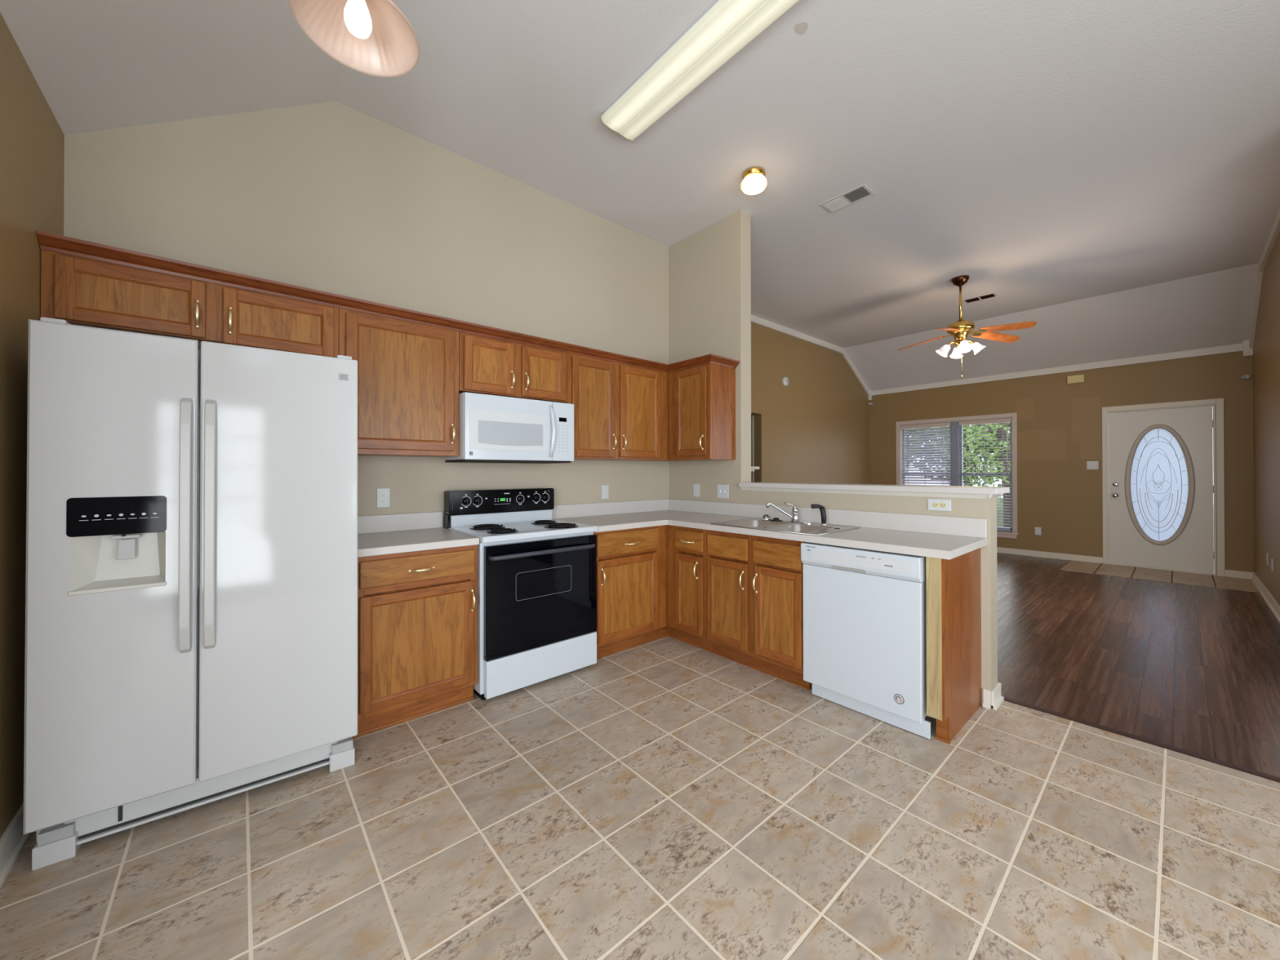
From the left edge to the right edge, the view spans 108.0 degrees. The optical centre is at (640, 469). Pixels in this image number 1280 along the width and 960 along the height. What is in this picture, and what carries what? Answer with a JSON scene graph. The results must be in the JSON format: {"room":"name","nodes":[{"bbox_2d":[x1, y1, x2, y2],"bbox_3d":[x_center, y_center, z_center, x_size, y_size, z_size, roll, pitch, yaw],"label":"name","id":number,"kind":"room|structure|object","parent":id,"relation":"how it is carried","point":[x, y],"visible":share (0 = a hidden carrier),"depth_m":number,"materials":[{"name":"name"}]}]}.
{"room":"kitchen","nodes":[
{"label":"kitchen","id":0,"kind":"room"},
{"bbox_2d":[0,12,64,837],"bbox_3d":[-0.835,-0.090,0.008,0.100,2.738,5.400,0,0,-41],"label":"wall","id":1,"kind":"structure","parent":0,"point":[32,140],"depth_m":1.59,"materials":[{"name":"brown paint"}]},
{"bbox_2d":[0,802,32,888],"bbox_3d":[-1.815,1.231,1.235,0.026,0.110,2.050,0,0,-41],"label":"baseboard","id":2,"kind":"structure","parent":1,"relation":"attached to","point":[12,841],"depth_m":1.53,"materials":[{"name":"white paint"}]},
{"bbox_2d":[63,101,669,528],"bbox_3d":[-1.150,-0.407,3.240,3.648,3.403,0.100,0,0,-41],"label":"wall","id":3,"kind":"structure","parent":0,"point":[333,197],"depth_m":2.85,"materials":[{"name":"beige paint"}]},
{"bbox_2d":[40,248,338,357],"bbox_3d":[-2.009,-0.711,2.184,0.962,0.278,0.374,0,0,-41],"label":"upper cabinet","id":4,"kind":"object","parent":3,"relation":"attached to","point":[78,291],"visible":0.94,"depth_m":2.01,"materials":[{"name":"brown wood"}]},
{"bbox_2d":[376,488,390,507],"bbox_3d":[-1.558,0.173,2.812,0.071,0.116,0.009,0,0,-41],"label":"wall outlet","id":5,"kind":"object","parent":3,"relation":"attached to","point":[383,495],"visible":1,"depth_m":2.81,"materials":[{"name":"white plastic"}]},
{"bbox_2d":[380,492,386,497],"bbox_3d":[-1.556,0.153,2.810,0.034,0.028,0.003,0,0,-41],"label":"socket","id":6,"kind":"object","parent":5,"relation":"attached to","point":[382,494],"depth_m":2.81,"materials":[{"name":"white plastic"}]},
{"bbox_2d":[380,498,386,503],"bbox_3d":[-1.556,0.193,2.810,0.034,0.028,0.003,0,0,-41],"label":"socket","id":7,"kind":"object","parent":5,"relation":"attached to","point":[382,500],"depth_m":2.81,"materials":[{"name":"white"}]},
{"bbox_2d":[338,307,458,457],"bbox_3d":[-1.411,-0.464,2.699,0.612,0.768,0.374,0,0,-41],"label":"upper cabinet","id":8,"kind":"object","parent":3,"relation":"attached to","point":[408,371],"visible":0.88,"depth_m":2.59,"materials":[{"name":"brown wood"}]},
{"bbox_2d":[357,511,442,533],"bbox_3d":[-1.519,0.327,2.834,0.594,0.104,0.019,0,0,-41],"label":"backsplash","id":9,"kind":"structure","parent":3,"relation":"attached to","point":[415,521],"depth_m":2.85,"materials":[{"name":"grey laminate"}]},
{"bbox_2d":[458,331,568,403],"bbox_3d":[-0.889,-0.660,3.151,0.764,0.372,0.374,0,0,-41],"label":"upper cabinet","id":10,"kind":"object","parent":3,"relation":"attached to","point":[489,366],"visible":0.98,"depth_m":3.00,"materials":[{"name":"brown wood"}]},
{"bbox_2d":[443,391,573,463],"bbox_3d":[-0.868,-0.251,3.127,0.760,0.412,0.432,0,0,-41],"label":"microwave oven","id":11,"kind":"object","parent":10,"relation":"attached to","point":[493,428],"visible":0.99,"depth_m":2.95,"materials":[{"name":"white plastic"}]},
{"bbox_2d":[601,484,608,498],"bbox_3d":[-0.301,0.191,3.898,0.072,0.116,0.009,0,0,-41],"label":"wall outlet","id":12,"kind":"object","parent":3,"relation":"attached to","point":[605,488],"visible":1,"depth_m":3.90,"materials":[{"name":"white plastic"}]},
{"bbox_2d":[566,352,667,461],"bbox_3d":[-0.226,-0.461,3.723,0.985,0.768,0.374,0,0,-41],"label":"upper cabinet","id":13,"kind":"object","parent":3,"relation":"attached to","point":[620,410],"visible":0.91,"depth_m":3.59,"materials":[{"name":"brown wood"}]},
{"bbox_2d":[0,552,1279,959],"bbox_3d":[2.277,1.339,3.786,9.756,0.106,7.261,0,0,-41],"label":"floor","id":14,"kind":"structure","parent":0,"point":[667,797],"depth_m":1.67,"materials":[{"name":"beige tile"}]},
{"bbox_2d":[22,316,357,871],"bbox_3d":[-1.789,0.402,2.005,0.905,1.783,0.746,0,-1,-38],"label":"refrigerator","id":15,"kind":"object","parent":14,"relation":"on","point":[191,583],"visible":1,"depth_m":1.68,"materials":[{"name":"white metal"}]},
{"bbox_2d":[351,544,477,738],"bbox_3d":[-1.306,0.854,2.587,0.588,0.875,0.669,0,0,-41],"label":"base cabinet","id":16,"kind":"object","parent":14,"relation":"on","point":[417,611],"visible":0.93,"depth_m":2.36,"materials":[{"name":"brown wood"}]},
{"bbox_2d":[357,511,479,557],"bbox_3d":[-1.319,0.344,2.602,0.594,0.142,0.632,0,0,-41],"label":"countertop","id":17,"kind":"structure","parent":16,"relation":"on","point":[385,534],"depth_m":2.67,"materials":[{"name":"grey laminate"}]},
{"bbox_2d":[444,488,597,700],"bbox_3d":[-0.769,0.715,3.013,0.764,1.155,0.710,0,0,-41],"label":"electric range","id":18,"kind":"object","parent":14,"relation":"on","point":[537,573],"visible":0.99,"depth_m":2.80,"materials":[{"name":"white metal"}]},
{"bbox_2d":[448,519,597,543],"bbox_3d":[-0.756,0.390,2.999,0.764,0.036,0.563,0,0,-41],"label":"cooktop","id":19,"kind":"object","parent":18,"relation":"in","point":[512,531],"depth_m":2.89,"materials":[{"name":"white metal"}]},
{"bbox_2d":[593,524,665,658],"bbox_3d":[-0.243,0.857,3.505,0.660,0.875,0.669,0,0,-41],"label":"base cabinet","id":20,"kind":"object","parent":14,"relation":"on","point":[631,562],"visible":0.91,"depth_m":3.27,"materials":[{"name":"brown wood"}]},
{"bbox_2d":[660,524,712,653],"bbox_3d":[0.337,0.857,3.790,0.669,0.875,0.996,0,0,-41],"label":"base cabinet","id":21,"kind":"object","parent":14,"relation":"on","point":[686,548],"visible":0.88,"depth_m":3.37,"materials":[{"name":"brown wood"}]},
{"bbox_2d":[551,498,987,559],"bbox_3d":[0.581,0.344,3.030,1.293,0.142,2.467,0,0,-41],"label":"countertop","id":22,"kind":"structure","parent":21,"relation":"on","point":[944,537],"depth_m":3.03,"materials":[{"name":"grey laminate"}]},
{"bbox_2d":[710,517,860,536],"bbox_3d":[0.934,0.456,3.074,0.542,0.179,0.782,0,0,-41],"label":"sink","id":23,"kind":"object","parent":22,"relation":"in","point":[815,529],"visible":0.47,"depth_m":3.09,"materials":[{"name":"silver metal"}]},
{"bbox_2d":[761,514,770,520],"bbox_3d":[0.915,0.352,3.400,0.068,0.040,0.068,0,0,-41],"label":"strainer","id":24,"kind":"object","parent":23,"relation":"on","point":[765,518],"visible":0.98,"depth_m":3.38,"materials":[{"name":"silver metal"}]},
{"bbox_2d":[761,516,770,520],"bbox_3d":[0.915,0.359,3.400,0.068,0.026,0.068,0,0,-41],"label":"basket","id":25,"kind":"object","parent":24,"relation":"on","point":[766,518],"depth_m":3.38,"materials":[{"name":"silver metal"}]},
{"bbox_2d":[769,517,782,521],"bbox_3d":[0.971,0.360,3.343,0.090,0.024,0.090,0,0,-41],"label":"stopper","id":26,"kind":"object","parent":23,"relation":"on","point":[775,519],"visible":0.99,"depth_m":3.32,"materials":[{"name":"black rubber"}]},
{"bbox_2d":[810,504,827,525],"bbox_3d":[1.182,0.301,3.087,0.106,0.138,0.048,0,0,12],"label":"sprayer","id":27,"kind":"object","parent":23,"relation":"on","point":[823,513],"visible":1,"depth_m":3.07,"materials":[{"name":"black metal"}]},
{"bbox_2d":[765,502,813,524],"bbox_3d":[1.036,0.300,3.245,0.309,0.143,0.137,0,0,21],"label":"kitchen faucet","id":28,"kind":"object","parent":22,"relation":"on","point":[794,516],"visible":1,"depth_m":3.23,"materials":[{"name":"silver metal"}]},
{"bbox_2d":[706,529,812,689],"bbox_3d":[0.904,0.854,3.134,0.669,0.875,0.735,0,0,-41],"label":"base cabinet","id":29,"kind":"object","parent":14,"relation":"on","point":[755,583],"visible":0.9,"depth_m":2.90,"materials":[{"name":"brown wood"}]},
{"bbox_2d":[800,542,930,738],"bbox_3d":[1.350,0.852,2.609,0.624,0.864,0.632,0,0,-41],"label":"dishwasher","id":30,"kind":"object","parent":14,"relation":"on","point":[864,611],"visible":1,"depth_m":2.38,"materials":[{"name":"white plastic"}]},
{"bbox_2d":[924,556,927,716],"bbox_3d":[1.373,0.809,2.640,0.550,0.778,0.595,0,0,-41],"label":"tub","id":31,"kind":"object","parent":30,"relation":"in","point":[925,589],"depth_m":2.25,"materials":[{"name":"white plastic"}]},
{"bbox_2d":[925,547,981,744],"bbox_3d":[1.605,0.849,2.367,0.610,0.875,0.080,0,0,-41],"label":"cabinet end panel","id":32,"kind":"object","parent":14,"relation":"on","point":[953,585],"visible":0.87,"depth_m":2.23,"materials":[{"name":"brown wood"}]},
{"bbox_2d":[1004,697,1279,782],"bbox_3d":[2.435,1.281,2.149,0.052,0.006,1.216,0,0,-41],"label":"trim","id":33,"kind":"structure","parent":14,"relation":"on","point":[1224,763],"depth_m":2.18,"materials":[{"name":"brown wood"}]},
{"bbox_2d":[0,0,1279,391],"bbox_3d":[2.633,-1.808,3.384,9.756,0.851,6.161,0,0,-41],"label":"ceiling","id":34,"kind":"structure","parent":0,"point":[1108,171],"depth_m":2.86,"materials":[{"name":"white paint"}]},
{"bbox_2d":[288,0,420,77],"bbox_3d":[-0.783,-1.610,1.288,0.310,0.815,0.310,0,0,-41],"label":"pendant light","id":35,"kind":"object","parent":34,"relation":"hanging from","point":[372,37],"visible":1,"depth_m":1.35,"materials":[{"name":"white glass"}]},
{"bbox_2d":[600,0,799,140],"bbox_3d":[0.267,-2.081,2.365,0.259,0.066,1.238,0,0,-41],"label":"fluorescent light","id":36,"kind":"object","parent":34,"relation":"attached to","point":[727,26],"visible":1,"depth_m":2.33,"materials":[{"name":"white plastic"}]},
{"bbox_2d":[740,167,767,195],"bbox_3d":[0.804,-2.045,3.314,0.181,0.130,0.181,0,0,-41],"label":"flush ceiling light","id":37,"kind":"object","parent":34,"relation":"attached to","point":[754,181],"visible":1,"depth_m":3.26,"materials":[{"name":"white glass"}]},
{"bbox_2d":[794,22,808,34],"bbox_3d":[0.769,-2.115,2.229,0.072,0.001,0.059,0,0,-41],"label":"smoke detector","id":38,"kind":"object","parent":34,"relation":"attached to","point":[801,28],"depth_m":2.23,"materials":[{"name":"beige paint"}]},
{"bbox_2d":[819,183,875,213],"bbox_3d":[1.605,-2.104,3.627,0.190,0.011,0.350,0,0,-41],"label":"ceiling vent","id":39,"kind":"object","parent":34,"relation":"in","point":[860,193],"visible":1,"depth_m":3.62,"materials":[{"name":"white metal"}]},
{"bbox_2d":[897,275,1036,377],"bbox_3d":[3.613,-1.554,5.114,1.119,1.102,1.027,0,0,7],"label":"ceiling fan","id":40,"kind":"object","parent":34,"relation":"hanging from","point":[960,329],"visible":1,"depth_m":5.08,"materials":[{"name":"brown metal"}]},
{"bbox_2d":[961,292,998,303],"bbox_3d":[4.157,-2.098,5.705,0.170,0.011,0.332,0,0,-41],"label":"ceiling vent","id":41,"kind":"object","parent":34,"relation":"in","point":[993,294],"visible":1,"depth_m":5.70,"materials":[{"name":"black metal"}]},
{"bbox_2d":[751,414,752,482],"bbox_3d":[0.889,0.131,6.420,1.697,2.350,0.670,0,0,-41],"label":"wall","id":42,"kind":"structure","parent":0,"point":[751,415],"depth_m":6.80,"materials":[{"name":"brown paint"}]},
{"bbox_2d":[751,322,869,484],"bbox_3d":[2.076,-0.394,6.918,5.772,3.403,0.128,0,0,-41],"label":"wall","id":43,"kind":"structure","parent":0,"point":[815,428],"depth_m":7.26,"materials":[{"name":"brown paint"}]},
{"bbox_2d":[751,414,754,482],"bbox_3d":[1.611,0.246,6.612,0.072,2.120,0.022,0,0,-41],"label":"trim","id":44,"kind":"structure","parent":43,"relation":"attached to","point":[753,448],"depth_m":6.59,"materials":[{"name":"beige paint"}]},
{"bbox_2d":[751,466,759,471],"bbox_3d":[1.223,-0.004,6.225,0.948,0.068,0.202,0,0,-41],"label":"wall shelf","id":45,"kind":"object","parent":43,"relation":"attached to","point":[753,468],"visible":0.21,"depth_m":6.38,"materials":[{"name":"white paint"}]},
{"bbox_2d":[782,377,788,386],"bbox_3d":[2.144,-1.300,6.871,0.136,0.136,0.040,0,0,-41],"label":"smoke detector","id":46,"kind":"object","parent":43,"relation":"attached to","point":[785,380],"visible":1,"depth_m":6.84,"materials":[{"name":"white plastic"}]},
{"bbox_2d":[751,314,869,395],"bbox_3d":[2.126,-1.728,6.866,5.772,0.736,0.028,0,0,-41],"label":"trim","id":47,"kind":"structure","parent":43,"relation":"attached to","point":[754,319],"depth_m":7.31,"materials":[{"name":"white paint"}]},
{"bbox_2d":[668,208,997,704],"bbox_3d":[0.910,-0.408,3.749,0.136,3.403,3.144,0,0,-41],"label":"wall","id":48,"kind":"structure","parent":0,"point":[709,269],"depth_m":3.84,"materials":[{"name":"beige paint"}]},
{"bbox_2d":[647,362,735,461],"bbox_3d":[0.377,-0.460,3.974,0.374,0.768,0.780,0,0,-41],"label":"upper cabinet","id":49,"kind":"object","parent":48,"relation":"attached to","point":[701,398],"visible":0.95,"depth_m":3.72,"materials":[{"name":"brown wood"}]},
{"bbox_2d":[36,230,740,372],"bbox_3d":[-0.751,-0.857,2.778,3.642,0.066,0.535,0,0,-41],"label":"crown molding","id":50,"kind":"structure","parent":49,"relation":"attached to","point":[47,241],"depth_m":2.32,"materials":[{"name":"brown wood"}]},
{"bbox_2d":[693,484,699,497],"bbox_3d":[0.491,0.187,4.122,0.009,0.114,0.074,0,0,-41],"label":"wall outlet","id":51,"kind":"object","parent":48,"relation":"attached to","point":[695,486],"visible":1,"depth_m":4.12,"materials":[{"name":"white plastic"}]},
{"bbox_2d":[717,484,728,497],"bbox_3d":[0.683,0.185,3.896,0.014,0.114,0.120,0,0,-41],"label":"wall switch","id":52,"kind":"object","parent":48,"relation":"attached to","point":[722,490],"visible":1,"depth_m":3.90,"materials":[{"name":"white plastic"}]},
{"bbox_2d":[551,498,986,537],"bbox_3d":[0.581,0.325,3.031,1.293,0.104,2.467,0,0,-41],"label":"backsplash","id":53,"kind":"structure","parent":48,"relation":"attached to","point":[943,525],"depth_m":3.31,"materials":[{"name":"grey laminate"}]},
{"bbox_2d":[738,482,1009,498],"bbox_3d":[1.444,0.135,3.195,0.291,0.060,1.681,0,0,-41],"label":"bar ledge","id":54,"kind":"object","parent":48,"relation":"on","point":[951,491],"visible":1,"depth_m":2.90,"materials":[{"name":"grey laminate"}]},
{"bbox_2d":[928,498,951,511],"bbox_3d":[1.726,0.207,2.692,0.009,0.066,0.116,0,0,-41],"label":"wall outlet","id":55,"kind":"object","parent":48,"relation":"attached to","point":[933,504],"visible":1,"depth_m":2.69,"materials":[{"name":"white plastic"}]},
{"bbox_2d":[931,502,938,506],"bbox_3d":[1.711,0.207,2.705,0.003,0.028,0.034,0,0,-41],"label":"socket","id":56,"kind":"object","parent":55,"relation":"attached to","point":[933,504],"depth_m":2.70,"materials":[{"name":"beige plastic"}]},
{"bbox_2d":[939,502,946,507],"bbox_3d":[1.737,0.207,2.675,0.003,0.028,0.034,0,0,-41],"label":"socket","id":57,"kind":"object","parent":55,"relation":"attached to","point":[941,504],"depth_m":2.67,"materials":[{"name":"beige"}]},
{"bbox_2d":[982,682,1004,710],"bbox_3d":[0.925,1.246,3.727,0.188,0.095,3.156,0,0,-41],"label":"baseboard","id":58,"kind":"structure","parent":48,"relation":"attached to","point":[993,699],"depth_m":2.51,"materials":[{"name":"white paint"}]},
{"bbox_2d":[869,351,1254,575],"bbox_3d":[5.787,-0.081,7.144,0.140,2.768,4.580,0,0,-41],"label":"wall","id":59,"kind":"structure","parent":0,"point":[1060,423],"depth_m":6.60,"materials":[{"name":"beige paint"}]},
{"bbox_2d":[868,390,871,399],"bbox_3d":[4.298,-1.392,8.726,0.050,0.190,0.050,0,0,-41],"label":"trim","id":60,"kind":"structure","parent":59,"relation":"attached to","point":[869,395],"depth_m":8.71,"materials":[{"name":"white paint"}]},
{"bbox_2d":[895,413,1018,538],"bbox_3d":[5.216,0.101,7.781,0.170,1.921,1.744,0,0,-41],"label":"window","id":61,"kind":"structure","parent":59,"relation":"in","point":[955,452],"depth_m":7.70,"materials":[{"name":"beige paint"}]},
{"bbox_2d":[901,422,951,485],"bbox_3d":[4.937,0.089,8.069,0.060,1.746,0.766,0,0,-41],"label":"window blind","id":62,"kind":"object","parent":61,"relation":"attached to","point":[926,477],"visible":0.6,"depth_m":8.05,"materials":[{"name":"beige paint"}]},
{"bbox_2d":[958,417,1012,531],"bbox_3d":[5.491,0.085,7.429,0.063,1.746,0.693,0,0,-41],"label":"window blind","id":63,"kind":"object","parent":61,"relation":"attached to","point":[1006,420],"visible":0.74,"depth_m":7.36,"materials":[{"name":"beige paint"}]},
{"bbox_2d":[1035,527,1040,535],"bbox_3d":[5.894,0.918,6.903,0.009,0.116,0.072,0,0,-41],"label":"wall outlet","id":64,"kind":"object","parent":59,"relation":"attached to","point":[1037,530],"visible":1,"depth_m":6.90,"materials":[{"name":"white plastic"}]},
{"bbox_2d":[871,342,1243,395],"bbox_3d":[5.731,-1.433,7.084,0.028,0.088,4.352,0,0,-41],"label":"trim","id":65,"kind":"structure","parent":59,"relation":"attached to","point":[1237,347],"depth_m":6.56,"materials":[{"name":"white paint"}]},
{"bbox_2d":[1066,374,1084,383],"bbox_3d":[6.153,-1.274,6.581,0.046,0.108,0.176,0,0,-41],"label":"door chime","id":66,"kind":"object","parent":59,"relation":"attached to","point":[1078,378],"visible":1,"depth_m":6.57,"materials":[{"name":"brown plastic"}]},
{"bbox_2d":[1068,375,1082,382],"bbox_3d":[6.136,-1.275,6.566,0.002,0.070,0.142,0,0,-41],"label":"grille","id":67,"kind":"object","parent":66,"relation":"attached to","point":[1072,378],"depth_m":6.57,"materials":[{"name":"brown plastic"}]},
{"bbox_2d":[1086,461,1098,469],"bbox_3d":[6.274,-0.055,6.462,0.014,0.116,0.116,0,0,-41],"label":"wall switch","id":68,"kind":"object","parent":59,"relation":"attached to","point":[1090,464],"visible":1,"depth_m":6.46,"materials":[{"name":"white plastic"}]},
{"bbox_2d":[996,546,1252,578],"bbox_3d":[5.731,1.259,7.087,0.014,0.088,4.380,0,0,-41],"label":"baseboard","id":69,"kind":"structure","parent":59,"relation":"attached to","point":[1229,573],"depth_m":6.67,"materials":[{"name":"beige paint"}]},
{"bbox_2d":[1102,398,1225,576],"bbox_3d":[6.706,0.222,6.015,0.184,2.150,1.045,0,0,-41],"label":"door","id":70,"kind":"structure","parent":59,"relation":"in","point":[1160,512],"depth_m":5.97,"materials":[{"name":"white paint"}]},
{"bbox_2d":[1240,374,1250,379],"bbox_3d":[7.089,-1.079,5.451,0.075,0.044,0.075,0,0,-41],"label":"sensor","id":71,"kind":"object","parent":59,"relation":"attached to","point":[1246,376],"visible":1,"depth_m":5.43,"materials":[{"name":"white plastic"}]},
{"bbox_2d":[1243,339,1253,356],"bbox_3d":[7.118,-1.431,5.454,0.060,0.210,0.070,0,0,-41],"label":"trim","id":72,"kind":"structure","parent":59,"relation":"attached to","point":[1247,352],"depth_m":5.44,"materials":[{"name":"white paint"}]},
{"bbox_2d":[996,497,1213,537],"bbox_3d":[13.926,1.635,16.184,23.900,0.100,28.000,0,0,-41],"label":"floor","id":73,"kind":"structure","parent":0,"point":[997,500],"depth_m":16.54,"materials":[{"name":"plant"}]},
{"bbox_2d":[905,428,921,471],"bbox_3d":[6.825,-1.250,14.414,3.564,5.698,3.573,0,0,-41],"label":"tree","id":74,"kind":"object","parent":73,"relation":"on","point":[907,428],"visible":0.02,"depth_m":13.78,"materials":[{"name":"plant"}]},
{"bbox_2d":[905,422,1009,486],"bbox_3d":[11.866,-2.320,17.054,6.352,7.823,6.408,0,0,-41],"label":"tree","id":75,"kind":"object","parent":73,"relation":"on","point":[988,433],"visible":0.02,"depth_m":16.26,"materials":[{"name":"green plant"}]},
{"bbox_2d":[926,422,1010,528],"bbox_3d":[8.954,-1.408,11.469,3.660,5.964,3.660,0,0,-41],"label":"tree","id":76,"kind":"object","parent":73,"relation":"on","point":[1000,424],"visible":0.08,"depth_m":11.32,"materials":[{"name":"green plant"}]},
{"bbox_2d":[1253,231,1279,605],"bbox_3d":[6.052,-0.416,3.436,4.308,3.403,1.581,0,0,-41],"label":"wall","id":77,"kind":"structure","parent":0,"point":[1266,347],"depth_m":4.52,"materials":[{"name":"brown paint"}]},
{"bbox_2d":[1248,208,1279,348],"bbox_3d":[5.562,-1.746,4.083,4.208,0.736,0.028,0,0,-41],"label":"trim","id":78,"kind":"structure","parent":77,"relation":"attached to","point":[1275,230],"depth_m":4.72,"materials":[{"name":"white paint"}]},
{"bbox_2d":[1250,571,1279,622],"bbox_3d":[5.561,1.239,4.064,4.194,0.100,0.026,0,0,-41],"label":"baseboard","id":79,"kind":"structure","parent":77,"relation":"attached to","point":[1266,595],"depth_m":4.52,"materials":[{"name":"beige paint"}]},
{"bbox_2d":[1266,552,1268,564],"bbox_3d":[6.170,0.883,4.581,0.070,0.115,0.009,0,0,-41],"label":"wall outlet","id":80,"kind":"object","parent":77,"relation":"attached to","point":[1267,555],"visible":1,"depth_m":4.57,"materials":[{"name":"white plastic"}]},
{"bbox_2d":[1271,558,1273,571],"bbox_3d":[5.898,0.892,4.346,0.070,0.115,0.009,0,0,-41],"label":"wall outlet","id":81,"kind":"object","parent":77,"relation":"attached to","point":[1272,559],"visible":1,"depth_m":4.33,"materials":[{"name":"white plastic"}]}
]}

